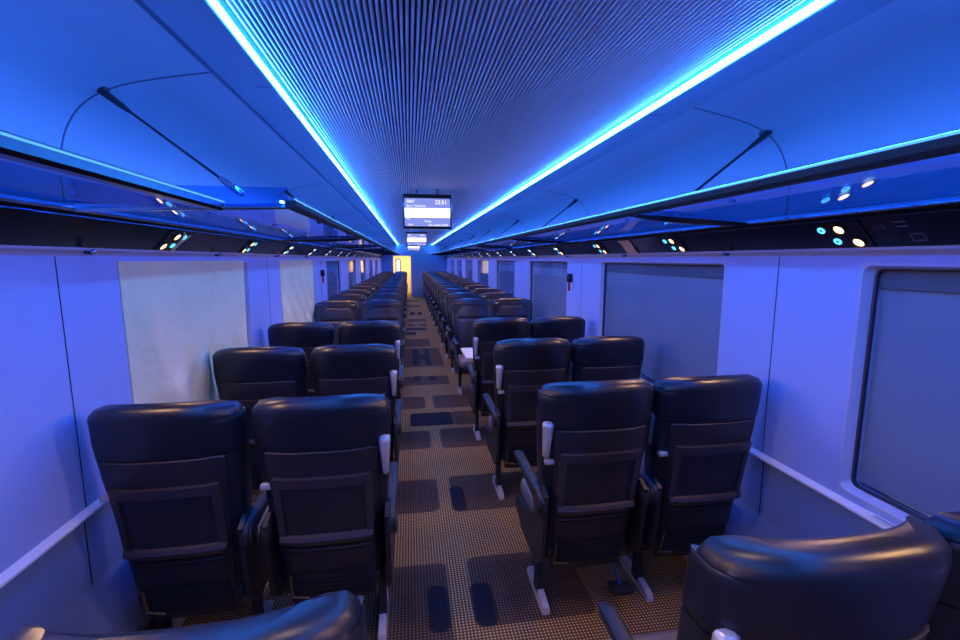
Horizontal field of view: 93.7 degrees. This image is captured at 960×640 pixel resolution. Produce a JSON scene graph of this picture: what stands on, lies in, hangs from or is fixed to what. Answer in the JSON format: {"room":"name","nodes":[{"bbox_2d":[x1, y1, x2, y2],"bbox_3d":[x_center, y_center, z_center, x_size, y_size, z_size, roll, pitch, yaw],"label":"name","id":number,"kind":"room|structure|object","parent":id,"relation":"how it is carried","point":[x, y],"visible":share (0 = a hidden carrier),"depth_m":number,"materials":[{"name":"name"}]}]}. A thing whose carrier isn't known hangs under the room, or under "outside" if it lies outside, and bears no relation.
{"room":"train carriage","nodes":[
{"label":"train carriage","id":0,"kind":"room"},
{"bbox_2d":[0,245,380,639],"bbox_3d":[-2.560,-0.280,8.240,0.126,1.742,24.200,-1,8,-9],"label":"wall","id":1,"kind":"structure","parent":0,"point":[64,355],"depth_m":1.61,"materials":[{"name":"laminate"}]},
{"bbox_2d":[0,130,224,210],"bbox_3d":[-0.688,-0.033,-1.094,0.486,0.039,5.228,-1,8,-9],"label":"luggage rack","id":2,"kind":"object","parent":1,"relation":"attached to","point":[99,183],"visible":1,"depth_m":1.03,"materials":[{"name":"clear glass"}]},
{"bbox_2d":[0,171,200,207],"bbox_3d":[-0.701,-0.025,-1.095,0.460,0.008,5.228,-1,8,-9],"label":"glass shelf","id":3,"kind":"object","parent":2,"relation":"attached to","point":[84,190],"depth_m":1.15,"materials":[{"name":"glass"}]},
{"bbox_2d":[153,230,193,250],"bbox_3d":[-1.524,-0.395,2.247,0.094,0.095,0.215,-1,8,-9],"label":"light panel","id":4,"kind":"object","parent":1,"relation":"attached to","point":[174,236],"visible":1,"depth_m":2.21,"materials":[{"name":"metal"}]},
{"bbox_2d":[0,197,383,257],"bbox_3d":[-2.493,-1.205,8.125,0.222,0.130,24.200,-1,8,-9],"label":"overhead luggage rack","id":5,"kind":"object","parent":1,"relation":"attached to","point":[32,223],"depth_m":1.75,"materials":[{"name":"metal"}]},
{"bbox_2d":[136,490,252,630],"bbox_3d":[-2.499,0.532,8.360,0.050,0.100,24.200,-1,8,-9],"label":"baseboard","id":6,"kind":"structure","parent":1,"relation":"attached to","point":[147,624],"depth_m":2.01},
{"bbox_2d":[244,261,252,346],"bbox_3d":[-1.709,0.093,2.756,0.093,0.915,1.540,-1,8,-9],"label":"window","id":7,"kind":"structure","parent":1,"relation":"in","point":[246,278],"depth_m":3.47,"materials":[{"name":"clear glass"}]},
{"bbox_2d":[117,260,247,403],"bbox_3d":[-1.626,0.107,2.689,0.046,0.915,1.460,-1,8,-9],"label":"window blind","id":8,"kind":"object","parent":7,"relation":"hanging from","point":[177,315],"visible":0.69,"depth_m":2.39,"materials":[{"name":"fabric"}]},
{"bbox_2d":[239,240,260,252],"bbox_3d":[-1.692,-0.540,3.314,0.094,0.095,0.215,-1,8,-9],"label":"light panel","id":9,"kind":"object","parent":1,"relation":"attached to","point":[251,244],"visible":1,"depth_m":3.29,"materials":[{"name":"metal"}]},
{"bbox_2d":[326,260,341,299],"bbox_3d":[-2.452,-0.545,7.465,0.093,0.915,1.480,-1,8,-9],"label":"window","id":10,"kind":"structure","parent":1,"relation":"in","point":[333,267],"depth_m":7.68,"materials":[{"name":"clear glass"}]},
{"bbox_2d":[326,265,337,299],"bbox_3d":[-2.465,-0.550,7.463,0.002,0.845,1.410,-1,8,-9],"label":"blind","id":11,"kind":"object","parent":10,"relation":"attached to","point":[332,270],"depth_m":7.57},
{"bbox_2d":[348,260,356,287],"bbox_3d":[-2.827,-0.868,9.844,0.093,0.915,1.480,-1,8,-9],"label":"window","id":12,"kind":"structure","parent":1,"relation":"in","point":[352,276],"depth_m":10.22,"materials":[{"name":"clear glass"}]},
{"bbox_2d":[348,264,353,287],"bbox_3d":[-2.841,-0.872,9.842,0.002,0.845,1.410,-1,8,-9],"label":"blind","id":13,"kind":"object","parent":12,"relation":"attached to","point":[350,266],"depth_m":10.05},
{"bbox_2d":[360,259,365,281],"bbox_3d":[-3.203,-1.190,12.223,0.093,0.915,1.480,-1,8,-9],"label":"window","id":14,"kind":"structure","parent":1,"relation":"in","point":[363,261],"depth_m":12.51,"materials":[{"name":"clear glass"}]},
{"bbox_2d":[393,256,410,293],"bbox_3d":[-3.728,-2.273,21.238,1.320,2.200,1.980,-1,8,-9],"label":"wall","id":15,"kind":"structure","parent":0,"point":[406,259],"depth_m":22.17,"materials":[{"name":"paint"}]},
{"bbox_2d":[393,257,402,272],"bbox_3d":[-4.034,-2.191,22.117,0.540,1.800,0.046,-1,8,-9],"label":"door","id":16,"kind":"structure","parent":15,"relation":"in","point":[397,261],"depth_m":22.03,"materials":[{"name":"laminate"}]},
{"bbox_2d":[381,243,447,296],"bbox_3d":[-2.917,-2.284,20.312,3.200,2.470,0.080,-1,8,-9],"label":"wall","id":17,"kind":"structure","parent":0,"point":[421,261],"depth_m":20.28,"materials":[{"name":"paint"}]},
{"bbox_2d":[181,294,687,639],"bbox_3d":[-1.268,0.429,9.715,3.100,0.060,26.700,-1,8,-9],"label":"floor","id":18,"kind":"structure","parent":0,"point":[462,557],"depth_m":2.54,"materials":[{"name":"carpet"}]},
{"bbox_2d":[86,400,273,628],"bbox_3d":[-1.201,0.852,1.968,0.542,1.183,0.651,-1,8,-9],"label":"seat","id":19,"kind":"object","parent":18,"relation":"on","point":[176,477],"visible":0.94,"depth_m":1.70,"materials":[{"name":"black leather"}]},
{"bbox_2d":[252,502,268,529],"bbox_3d":[-1.222,1.011,2.082,0.450,0.137,0.465,-1,8,-9],"label":"seat cushion","id":20,"kind":"object","parent":19,"relation":"on","point":[267,508],"depth_m":2.17,"materials":[{"name":"beige leather"}]},
{"bbox_2d":[6,590,367,639],"bbox_3d":[-0.476,0.988,0.967,0.542,1.183,0.651,-1,8,-9],"label":"seat","id":21,"kind":"object","parent":18,"relation":"on","point":[339,615],"visible":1,"depth_m":0.66,"materials":[{"name":"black leather"}]},
{"bbox_2d":[212,346,307,501],"bbox_3d":[-1.365,0.711,3.006,0.542,1.183,0.651,-1,8,-9],"label":"seat","id":22,"kind":"object","parent":18,"relation":"on","point":[246,376],"visible":0.46,"depth_m":2.67,"materials":[{"name":"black leather"}]},
{"bbox_2d":[267,322,334,395],"bbox_3d":[-1.530,0.569,4.054,0.542,1.183,0.651,-1,8,-9],"label":"seat","id":23,"kind":"object","parent":18,"relation":"on","point":[307,336],"visible":0.31,"depth_m":3.70,"materials":[{"name":"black leather"}]},
{"bbox_2d":[251,393,398,639],"bbox_3d":[-0.648,0.840,2.054,0.542,1.183,0.651,-1,8,-9],"label":"seat","id":24,"kind":"object","parent":18,"relation":"on","point":[330,483],"visible":0.95,"depth_m":1.78,"materials":[{"name":"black leather"}]},
{"bbox_2d":[315,300,358,344],"bbox_3d":[-1.765,0.367,5.543,0.542,1.183,0.651,-1,8,-9],"label":"seat","id":25,"kind":"object","parent":18,"relation":"on","point":[334,312],"visible":0.39,"depth_m":5.66,"materials":[{"name":"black leather"}]},
{"bbox_2d":[320,307,353,320],"bbox_3d":[-1.800,-0.073,5.663,0.410,0.163,0.073,-1,8,-9],"label":"pillow","id":26,"kind":"object","parent":25,"relation":"on","point":[326,313],"depth_m":5.67,"materials":[{"name":"black leather"}]},
{"bbox_2d":[324,321,349,344],"bbox_3d":[-1.790,0.261,5.647,0.400,0.485,0.095,-1,8,-9],"label":"cushion","id":27,"kind":"object","parent":25,"relation":"on","point":[335,324],"depth_m":5.63,"materials":[{"name":"black leather"}]},
{"bbox_2d":[329,294,365,320],"bbox_3d":[-1.927,0.228,6.571,0.542,1.183,0.651,-1,8,-9],"label":"seat","id":28,"kind":"object","parent":18,"relation":"on","point":[359,299],"visible":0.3,"depth_m":6.71,"materials":[{"name":"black leather"}]},
{"bbox_2d":[351,300,361,310],"bbox_3d":[-1.962,-0.212,6.691,0.410,0.163,0.073,-1,8,-9],"label":"pillow","id":29,"kind":"object","parent":28,"relation":"on","point":[359,302],"depth_m":6.71,"materials":[{"name":"fabric"}]},
{"bbox_2d":[310,344,401,463],"bbox_3d":[-0.811,0.700,3.092,0.542,1.183,0.651,-1,8,-9],"label":"seat","id":30,"kind":"object","parent":18,"relation":"on","point":[348,368],"visible":0.44,"depth_m":2.76,"materials":[{"name":"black leather"}]},
{"bbox_2d":[340,289,371,300],"bbox_3d":[-2.089,0.089,7.599,0.542,1.183,0.651,-1,8,-9],"label":"seat","id":31,"kind":"object","parent":18,"relation":"on","point":[366,293],"visible":0.2,"depth_m":7.74,"materials":[{"name":"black leather"}]},
{"bbox_2d":[349,286,375,294],"bbox_3d":[-2.252,-0.051,8.627,0.542,1.183,0.651,-1,8,-9],"label":"seat","id":32,"kind":"object","parent":18,"relation":"on","point":[372,289],"visible":0.19,"depth_m":8.77,"materials":[{"name":"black leather"}]},
{"bbox_2d":[338,321,403,398],"bbox_3d":[-0.977,0.557,4.139,0.542,1.183,0.651,-1,8,-9],"label":"seat","id":33,"kind":"object","parent":18,"relation":"on","point":[352,332],"visible":0.38,"depth_m":3.78,"materials":[{"name":"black leather"}]},
{"bbox_2d":[361,299,404,365],"bbox_3d":[-1.212,0.356,5.628,0.542,1.183,0.651,-1,8,-9],"label":"seat","id":34,"kind":"object","parent":18,"relation":"on","point":[376,309],"visible":0.44,"depth_m":5.75,"materials":[{"name":"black leather"}]},
{"bbox_2d":[366,307,398,319],"bbox_3d":[-1.247,-0.085,5.749,0.410,0.163,0.073,-1,8,-9],"label":"pillow","id":35,"kind":"object","parent":34,"relation":"on","point":[372,313],"depth_m":5.75,"materials":[{"name":"black leather"}]},
{"bbox_2d":[368,293,405,356],"bbox_3d":[-1.374,0.216,6.657,0.542,1.183,0.651,-1,8,-9],"label":"seat","id":36,"kind":"object","parent":18,"relation":"on","point":[394,296],"visible":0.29,"depth_m":6.79,"materials":[{"name":"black leather"}]},
{"bbox_2d":[374,289,405,339],"bbox_3d":[-1.536,0.077,7.684,0.542,1.183,0.651,-1,8,-9],"label":"seat","id":37,"kind":"object","parent":18,"relation":"on","point":[397,291],"visible":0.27,"depth_m":7.82,"materials":[{"name":"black leather"}]},
{"bbox_2d":[378,285,406,317],"bbox_3d":[-1.698,-0.062,8.713,0.542,1.183,0.651,-1,8,-9],"label":"seat","id":38,"kind":"object","parent":18,"relation":"on","point":[386,286],"visible":0.18,"depth_m":8.86,"materials":[{"name":"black leather"}]},
{"bbox_2d":[381,283,406,325],"bbox_3d":[-1.860,-0.202,9.741,0.542,1.183,0.651,-1,8,-9],"label":"seat","id":39,"kind":"object","parent":18,"relation":"on","point":[384,284],"visible":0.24,"depth_m":9.88,"materials":[{"name":"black leather"}]},
{"bbox_2d":[430,278,448,323],"bbox_3d":[-1.048,-0.504,11.973,0.542,1.183,0.651,-1,8,-9],"label":"seat","id":40,"kind":"object","parent":18,"relation":"on","point":[435,279],"visible":0.21,"depth_m":12.03,"materials":[{"name":"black leather"}]},
{"bbox_2d":[432,280,453,329],"bbox_3d":[-0.886,-0.365,10.945,0.542,1.183,0.651,-1,8,-9],"label":"seat","id":41,"kind":"object","parent":18,"relation":"on","point":[436,281],"visible":0.28,"depth_m":11.00,"materials":[{"name":"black leather"}]},
{"bbox_2d":[434,282,457,337],"bbox_3d":[-0.723,-0.226,9.917,0.542,1.183,0.651,-1,8,-9],"label":"seat","id":42,"kind":"object","parent":18,"relation":"on","point":[436,307],"visible":0.29,"depth_m":9.97,"materials":[{"name":"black leather"}]},
{"bbox_2d":[437,285,463,346],"bbox_3d":[-0.561,-0.086,8.889,0.542,1.183,0.651,-1,8,-9],"label":"seat","id":43,"kind":"object","parent":18,"relation":"on","point":[440,288],"visible":0.34,"depth_m":8.94,"materials":[{"name":"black leather"}]},
{"bbox_2d":[441,288,470,358],"bbox_3d":[-0.399,0.053,7.861,0.542,1.183,0.651,-1,8,-9],"label":"seat","id":44,"kind":"object","parent":18,"relation":"on","point":[445,292],"visible":0.32,"depth_m":7.92,"materials":[{"name":"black leather"}]},
{"bbox_2d":[445,292,479,373],"bbox_3d":[-0.237,0.192,6.833,0.542,1.183,0.651,-1,8,-9],"label":"seat","id":45,"kind":"object","parent":18,"relation":"on","point":[450,298],"visible":0.41,"depth_m":6.89,"materials":[{"name":"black leather"}]},
{"bbox_2d":[451,310,454,337],"bbox_3d":[-0.248,0.086,6.939,0.400,0.485,0.095,-1,8,-9],"label":"cushion","id":46,"kind":"object","parent":45,"relation":"on","point":[452,326],"depth_m":6.89,"materials":[{"name":"black leather"}]},
{"bbox_2d":[451,298,492,394],"bbox_3d":[-0.075,0.332,5.805,0.542,1.183,0.651,-1,8,-9],"label":"seat","id":47,"kind":"object","parent":18,"relation":"on","point":[466,311],"visible":0.66,"depth_m":5.88,"materials":[{"name":"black leather"}]},
{"bbox_2d":[458,354,473,368],"bbox_3d":[-0.053,0.515,5.738,0.450,0.137,0.465,-1,8,-9],"label":"seat cushion","id":48,"kind":"object","parent":47,"relation":"on","point":[462,361],"depth_m":5.51,"materials":[{"name":"beige leather"}]},
{"bbox_2d":[458,318,481,353],"bbox_3d":[-0.086,0.226,5.911,0.400,0.485,0.095,-1,8,-9],"label":"cushion","id":49,"kind":"object","parent":47,"relation":"on","point":[464,324],"depth_m":5.87,"materials":[{"name":"black leather"}]},
{"bbox_2d":[457,305,487,317],"bbox_3d":[-0.096,-0.109,5.927,0.410,0.163,0.073,-1,8,-9],"label":"pillow","id":50,"kind":"object","parent":47,"relation":"on","point":[463,311],"depth_m":5.93,"materials":[{"name":"black leather"}]},
{"bbox_2d":[465,285,489,292],"bbox_3d":[-0.028,-0.098,8.971,0.542,1.183,0.651,-1,8,-9],"label":"seat","id":51,"kind":"object","parent":18,"relation":"on","point":[469,287],"visible":0.15,"depth_m":9.11,"materials":[{"name":"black leather"}]},
{"bbox_2d":[472,288,500,297],"bbox_3d":[0.135,0.042,7.943,0.542,1.183,0.651,-1,8,-9],"label":"seat","id":52,"kind":"object","parent":18,"relation":"on","point":[479,291],"visible":0.08,"depth_m":8.08,"materials":[{"name":"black leather"}]},
{"bbox_2d":[466,317,528,440],"bbox_3d":[0.154,0.528,4.355,0.542,1.183,0.651,-1,8,-9],"label":"seat","id":53,"kind":"object","parent":18,"relation":"on","point":[486,332],"visible":0.6,"depth_m":4.05,"materials":[{"name":"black leather"}]},
{"bbox_2d":[481,292,513,317],"bbox_3d":[0.297,0.181,6.915,0.542,1.183,0.651,-1,8,-9],"label":"seat","id":54,"kind":"object","parent":18,"relation":"on","point":[492,296],"visible":0.19,"depth_m":7.06,"materials":[{"name":"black leather"}]},
{"bbox_2d":[493,297,532,326],"bbox_3d":[0.459,0.321,5.887,0.542,1.183,0.651,-1,8,-9],"label":"seat","id":55,"kind":"object","parent":18,"relation":"on","point":[513,306],"visible":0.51,"depth_m":6.01,"materials":[{"name":"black leather"}]},
{"bbox_2d":[483,338,570,499],"bbox_3d":[0.320,0.670,3.307,0.542,1.183,0.651,-1,8,-9],"label":"seat","id":56,"kind":"object","parent":18,"relation":"on","point":[522,366],"visible":0.72,"depth_m":3.01,"materials":[{"name":"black leather"}]},
{"bbox_2d":[488,415,492,430],"bbox_3d":[0.312,0.829,3.422,0.450,0.137,0.465,-1,8,-9],"label":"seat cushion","id":57,"kind":"object","parent":56,"relation":"on","point":[490,428],"depth_m":3.47,"materials":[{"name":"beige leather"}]},
{"bbox_2d":[529,316,585,381],"bbox_3d":[0.688,0.517,4.437,0.542,1.183,0.651,-1,8,-9],"label":"seat","id":58,"kind":"object","parent":18,"relation":"on","point":[570,328],"visible":0.32,"depth_m":4.08,"materials":[{"name":"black leather"}]},
{"bbox_2d":[514,379,653,614],"bbox_3d":[0.483,0.811,2.269,0.542,1.183,0.651,-1,8,-9],"label":"seat","id":59,"kind":"object","parent":18,"relation":"on","point":[588,499],"visible":1,"depth_m":2.00,"materials":[{"name":"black leather"}]},
{"bbox_2d":[520,477,537,509],"bbox_3d":[0.476,0.970,2.385,0.450,0.137,0.465,-1,8,-9],"label":"seat cushion","id":60,"kind":"object","parent":59,"relation":"on","point":[526,497],"depth_m":2.41,"materials":[{"name":"plastic"}]},
{"bbox_2d":[569,335,644,381],"bbox_3d":[0.853,0.659,3.390,0.542,1.183,0.651,-1,8,-9],"label":"seat","id":61,"kind":"object","parent":18,"relation":"on","point":[595,358],"visible":0.37,"depth_m":3.04,"materials":[{"name":"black leather"}]},
{"bbox_2d":[619,374,762,601],"bbox_3d":[1.017,0.800,2.352,0.542,1.183,0.651,-1,8,-9],"label":"seat","id":62,"kind":"object","parent":18,"relation":"on","point":[698,444],"visible":0.87,"depth_m":2.07,"materials":[{"name":"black leather"}]},
{"bbox_2d":[598,516,952,639],"bbox_3d":[0.655,0.958,1.183,0.542,1.183,0.651,-1,8,-9],"label":"seat","id":63,"kind":"object","parent":18,"relation":"on","point":[886,584],"visible":1,"depth_m":0.82,"materials":[{"name":"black leather"}]},
{"bbox_2d":[607,629,677,639],"bbox_3d":[0.647,1.117,1.298,0.450,0.137,0.465,-1,8,-9],"label":"seat cushion","id":64,"kind":"object","parent":63,"relation":"on","point":[670,634],"depth_m":1.47,"materials":[{"name":"beige leather"}]},
{"bbox_2d":[924,511,959,639],"bbox_3d":[1.188,0.947,1.265,0.542,1.183,0.651,-1,8,-9],"label":"seat","id":65,"kind":"object","parent":18,"relation":"on","point":[944,622],"visible":0.31,"depth_m":0.95,"materials":[{"name":"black leather"}]},
{"bbox_2d":[461,348,472,359],"bbox_3d":[0.360,0.688,4.889,1.090,0.722,0.500,-1,8,-9],"label":"table","id":66,"kind":"object","parent":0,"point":[467,352],"visible":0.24,"depth_m":4.75,"materials":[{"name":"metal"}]},
{"bbox_2d":[0,0,959,253],"bbox_3d":[-1.041,-1.595,8.302,3.400,0.610,24.200,-1,8,-9],"label":"ceiling","id":67,"kind":"structure","parent":0,"point":[472,102],"depth_m":1.66,"materials":[{"name":"plastic"}]},
{"bbox_2d":[73,86,362,238],"bbox_3d":[-1.179,-0.747,2.675,0.701,0.453,2.388,-1,8,-9],"label":"luggage rack","id":68,"kind":"object","parent":67,"relation":"attached to","point":[292,218],"visible":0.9,"depth_m":1.90,"materials":[{"name":"clear glass"}]},
{"bbox_2d":[73,203,356,238],"bbox_3d":[-1.191,-0.549,2.700,0.675,0.026,2.388,-1,8,-9],"label":"glass shelf","id":69,"kind":"object","parent":68,"relation":"attached to","point":[271,220],"depth_m":2.00,"materials":[{"name":"glass"}]},
{"bbox_2d":[208,0,396,242],"bbox_3d":[-1.776,-1.757,8.164,0.021,0.023,24.200,-1,8,-9],"label":"light strip","id":70,"kind":"object","parent":67,"relation":"attached to","point":[214,3],"visible":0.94,"depth_m":1.57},
{"bbox_2d":[282,190,379,246],"bbox_3d":[-1.549,-1.063,5.025,0.701,0.458,2.388,-1,8,-9],"label":"luggage rack","id":71,"kind":"object","parent":67,"relation":"attached to","point":[365,241],"visible":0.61,"depth_m":4.54,"materials":[{"name":"clear glass"}]},
{"bbox_2d":[282,238,375,246],"bbox_3d":[-1.562,-0.867,5.049,0.675,0.026,2.388,-1,8,-9],"label":"glass shelf","id":72,"kind":"object","parent":71,"relation":"attached to","point":[329,242],"depth_m":4.65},
{"bbox_2d":[330,216,387,249],"bbox_3d":[-1.920,-1.381,7.375,0.701,0.458,2.388,-1,8,-9],"label":"luggage rack","id":73,"kind":"object","parent":67,"relation":"attached to","point":[381,246],"visible":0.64,"depth_m":6.47,"materials":[{"name":"clear glass"}]},
{"bbox_2d":[334,246,383,249],"bbox_3d":[-1.933,-1.186,7.399,0.675,0.026,2.388,-1,8,-9],"label":"glass shelf","id":74,"kind":"object","parent":73,"relation":"attached to","point":[341,247],"depth_m":6.61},
{"bbox_2d":[352,228,392,251],"bbox_3d":[-2.291,-1.700,9.724,0.701,0.458,2.388,-1,8,-9],"label":"luggage rack","id":75,"kind":"object","parent":67,"relation":"attached to","point":[374,250],"visible":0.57,"depth_m":8.74,"materials":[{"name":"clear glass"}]},
{"bbox_2d":[360,249,387,251],"bbox_3d":[-2.304,-1.504,9.749,0.675,0.026,2.388,-1,8,-9],"label":"glass shelf","id":76,"kind":"object","parent":75,"relation":"attached to","point":[375,250],"depth_m":8.75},
{"bbox_2d":[406,229,426,245],"bbox_3d":[-1.458,-1.894,10.365,0.464,0.390,0.052,-1,8,-9],"label":"screen","id":77,"kind":"object","parent":67,"relation":"hanging from","point":[413,238],"visible":1,"depth_m":10.34,"materials":[{"name":"plastic"}]},
{"bbox_2d":[403,187,451,228],"bbox_3d":[-0.508,-1.078,4.344,0.464,0.390,0.052,-1,8,-9],"label":"screen","id":78,"kind":"object","parent":67,"relation":"hanging from","point":[420,211],"visible":1,"depth_m":4.32,"materials":[{"name":"plastic"}]},
{"bbox_2d":[447,236,477,252],"bbox_3d":[-0.316,-1.765,10.284,0.699,0.432,2.392,-1,8,-9],"label":"luggage rack","id":79,"kind":"object","parent":67,"relation":"attached to","point":[455,250],"visible":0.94,"depth_m":10.92,"materials":[{"name":"clear glass"}]},
{"bbox_2d":[457,230,495,250],"bbox_3d":[0.054,-1.447,7.935,0.699,0.432,2.392,-1,8,-9],"label":"luggage rack","id":80,"kind":"object","parent":67,"relation":"attached to","point":[470,247],"visible":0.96,"depth_m":8.30,"materials":[{"name":"clear glass"}]},
{"bbox_2d":[463,246,495,250],"bbox_3d":[0.014,-1.266,7.951,0.565,0.038,2.388,-1,8,-9],"label":"glass shelf","id":81,"kind":"object","parent":80,"relation":"attached to","point":[466,248],"depth_m":8.19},
{"bbox_2d":[473,220,550,248],"bbox_3d":[0.425,-1.128,5.585,0.699,0.432,2.392,-1,8,-9],"label":"luggage rack","id":82,"kind":"object","parent":67,"relation":"attached to","point":[504,242],"visible":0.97,"depth_m":5.66,"materials":[{"name":"clear glass"}]},
{"bbox_2d":[479,239,550,247],"bbox_3d":[0.385,-0.948,5.601,0.565,0.038,2.388,-1,8,-9],"label":"glass shelf","id":83,"kind":"object","parent":82,"relation":"attached to","point":[493,243],"depth_m":5.56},
{"bbox_2d":[508,199,711,242],"bbox_3d":[0.796,-0.810,3.235,0.699,0.432,2.392,-1,8,-9],"label":"luggage rack","id":84,"kind":"object","parent":67,"relation":"attached to","point":[613,223],"visible":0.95,"depth_m":2.81,"materials":[{"name":"clear glass"}]},
{"bbox_2d":[515,216,711,241],"bbox_3d":[0.756,-0.629,3.251,0.565,0.038,2.388,-1,8,-9],"label":"glass shelf","id":85,"kind":"object","parent":84,"relation":"attached to","point":[622,225],"depth_m":2.87,"materials":[{"name":"glass"}]},
{"bbox_2d":[432,0,832,244],"bbox_3d":[-0.287,-1.788,8.394,0.021,0.023,24.200,-1,8,-9],"label":"light strip","id":86,"kind":"object","parent":67,"relation":"attached to","point":[817,4],"visible":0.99,"depth_m":1.58,"materials":[{"name":"plastic"}]},
{"bbox_2d":[622,128,959,225],"bbox_3d":[1.167,-0.491,0.886,0.699,0.432,2.392,-1,8,-9],"label":"luggage rack","id":87,"kind":"object","parent":67,"relation":"attached to","point":[669,209],"visible":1,"depth_m":1.36,"materials":[{"name":"clear glass"}]},
{"bbox_2d":[642,202,926,221],"bbox_3d":[1.127,-0.311,0.902,0.565,0.038,2.388,-1,8,-9],"label":"glass shelf","id":88,"kind":"object","parent":87,"relation":"attached to","point":[677,213],"depth_m":1.77,"materials":[{"name":"glass"}]},
{"bbox_2d":[498,305,527,317],"bbox_3d":[0.438,-0.120,6.010,0.410,0.163,0.073,-1,8,-9],"label":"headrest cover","id":89,"kind":"object","parent":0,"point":[521,311],"depth_m":6.01,"materials":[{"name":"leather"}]},
{"bbox_2d":[446,245,959,538],"bbox_3d":[0.378,-0.342,8.695,0.126,1.742,24.200,-1,8,-9],"label":"wall","id":90,"kind":"structure","parent":0,"point":[788,321],"depth_m":2.02,"materials":[{"name":"plastic"}]},
{"bbox_2d":[457,259,461,276],"bbox_3d":[-0.657,-1.601,15.251,0.093,0.915,1.630,-1,8,-9],"label":"window","id":91,"kind":"structure","parent":90,"relation":"in","point":[459,261],"depth_m":15.65,"materials":[{"name":"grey glass"}]},
{"bbox_2d":[465,259,472,280],"bbox_3d":[-0.279,-1.275,12.852,0.093,0.915,1.630,-1,8,-9],"label":"window","id":92,"kind":"structure","parent":90,"relation":"in","point":[468,262],"depth_m":13.11,"materials":[{"name":"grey glass"}]},
{"bbox_2d":[467,263,471,279],"bbox_3d":[-0.265,-1.281,12.853,0.002,0.845,1.560,-1,8,-9],"label":"blind","id":93,"kind":"object","parent":92,"relation":"attached to","point":[469,265],"depth_m":13.08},
{"bbox_2d":[477,260,487,285],"bbox_3d":[0.100,-0.950,10.453,0.093,0.915,1.630,-1,8,-9],"label":"window","id":94,"kind":"structure","parent":90,"relation":"in","point":[482,265],"depth_m":10.75,"materials":[{"name":"clear glass"}]},
{"bbox_2d":[480,264,487,285],"bbox_3d":[0.113,-0.956,10.455,0.002,0.845,1.560,-1,8,-9],"label":"blind","id":95,"kind":"object","parent":94,"relation":"attached to","point":[483,267],"depth_m":10.51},
{"bbox_2d":[496,260,514,296],"bbox_3d":[0.478,-0.625,8.055,0.093,0.915,1.630,-1,8,-9],"label":"window","id":96,"kind":"structure","parent":90,"relation":"in","point":[505,269],"depth_m":8.13,"materials":[{"name":"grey glass"}]},
{"bbox_2d":[499,265,514,294],"bbox_3d":[0.492,-0.630,8.056,0.002,0.845,1.560,-1,8,-9],"label":"blind","id":97,"kind":"object","parent":96,"relation":"attached to","point":[506,272],"depth_m":8.10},
{"bbox_2d":[528,260,567,318],"bbox_3d":[0.857,-0.300,5.656,0.093,0.915,1.630,-1,8,-9],"label":"window","id":98,"kind":"structure","parent":90,"relation":"in","point":[547,279],"depth_m":5.69,"materials":[{"name":"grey glass"}]},
{"bbox_2d":[567,273,572,292],"bbox_3d":[0.935,-0.384,4.692,0.049,0.200,0.060,-1,8,-9],"label":"hammer","id":99,"kind":"object","parent":90,"relation":"attached to","point":[569,276],"visible":1,"depth_m":4.67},
{"bbox_2d":[589,242,609,253],"bbox_3d":[1.016,-0.610,3.834,0.094,0.095,0.215,-1,8,-9],"label":"light panel","id":100,"kind":"object","parent":90,"relation":"attached to","point":[597,246],"visible":1,"depth_m":3.81,"materials":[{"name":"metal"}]},
{"bbox_2d":[618,240,638,253],"bbox_3d":[1.095,-0.536,3.319,0.100,0.096,0.167,-1,8,-9],"label":"paper notice","id":101,"kind":"object","parent":90,"relation":"attached to","point":[628,247],"visible":1,"depth_m":3.32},
{"bbox_2d":[598,260,725,384],"bbox_3d":[1.235,0.025,3.257,0.093,0.915,1.630,-1,8,-9],"label":"window","id":102,"kind":"structure","parent":90,"relation":"in","point":[676,307],"depth_m":3.06,"materials":[{"name":"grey glass"}]},
{"bbox_2d":[657,235,689,251],"bbox_3d":[1.184,-0.466,2.767,0.094,0.095,0.215,-1,8,-9],"label":"light panel","id":103,"kind":"object","parent":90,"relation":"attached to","point":[671,243],"visible":1,"depth_m":2.75,"materials":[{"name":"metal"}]},
{"bbox_2d":[443,199,959,257],"bbox_3d":[0.311,-1.264,8.560,0.222,0.130,24.200,-1,8,-9],"label":"overhead luggage rack","id":104,"kind":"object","parent":90,"relation":"attached to","point":[939,221],"depth_m":1.91,"materials":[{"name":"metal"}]},
{"bbox_2d":[804,220,875,247],"bbox_3d":[1.353,-0.321,1.700,0.094,0.095,0.215,-1,8,-9],"label":"light panel","id":105,"kind":"object","parent":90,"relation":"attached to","point":[848,233],"visible":1,"depth_m":1.69,"materials":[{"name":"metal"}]},
{"bbox_2d":[864,511,895,526],"bbox_3d":[1.452,0.724,1.568,0.022,0.002,0.210,-1,8,-9],"label":"sticker","id":106,"kind":"object","parent":90,"relation":"attached to","point":[867,512],"visible":0.36,"depth_m":1.62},
{"bbox_2d":[874,515,894,526],"bbox_3d":[1.450,0.725,1.558,0.013,0.001,0.170,-1,8,-9],"label":"print","id":107,"kind":"object","parent":106,"relation":"on","point":[875,516],"depth_m":1.61},
{"bbox_2d":[837,263,959,522],"bbox_3d":[1.600,0.339,0.944,0.093,0.915,1.665,-1,8,-9],"label":"window","id":108,"kind":"structure","parent":90,"relation":"in","point":[900,450],"depth_m":1.60,"materials":[{"name":"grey glass"}]},
{"bbox_2d":[873,221,928,241],"bbox_3d":[1.388,-0.293,1.491,0.065,0.065,0.139,-1,8,-9],"label":"print","id":109,"kind":"object","parent":90,"relation":"attached to","point":[910,234],"visible":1,"depth_m":1.47},
{"bbox_3d":[-2.084,-0.229,5.130,0.093,0.915,1.530,-1,8,-9],"label":"window","id":110,"kind":"structure","parent":0,"visible":0},
{"bbox_2d":[279,260,314,322],"bbox_3d":[-2.009,-0.217,5.082,0.044,0.915,1.490,-1,8,-9],"label":"cloth","id":111,"kind":"object","parent":110,"relation":"hanging from","point":[296,276],"visible":0.78,"depth_m":4.91,"materials":[{"name":"fabric"}]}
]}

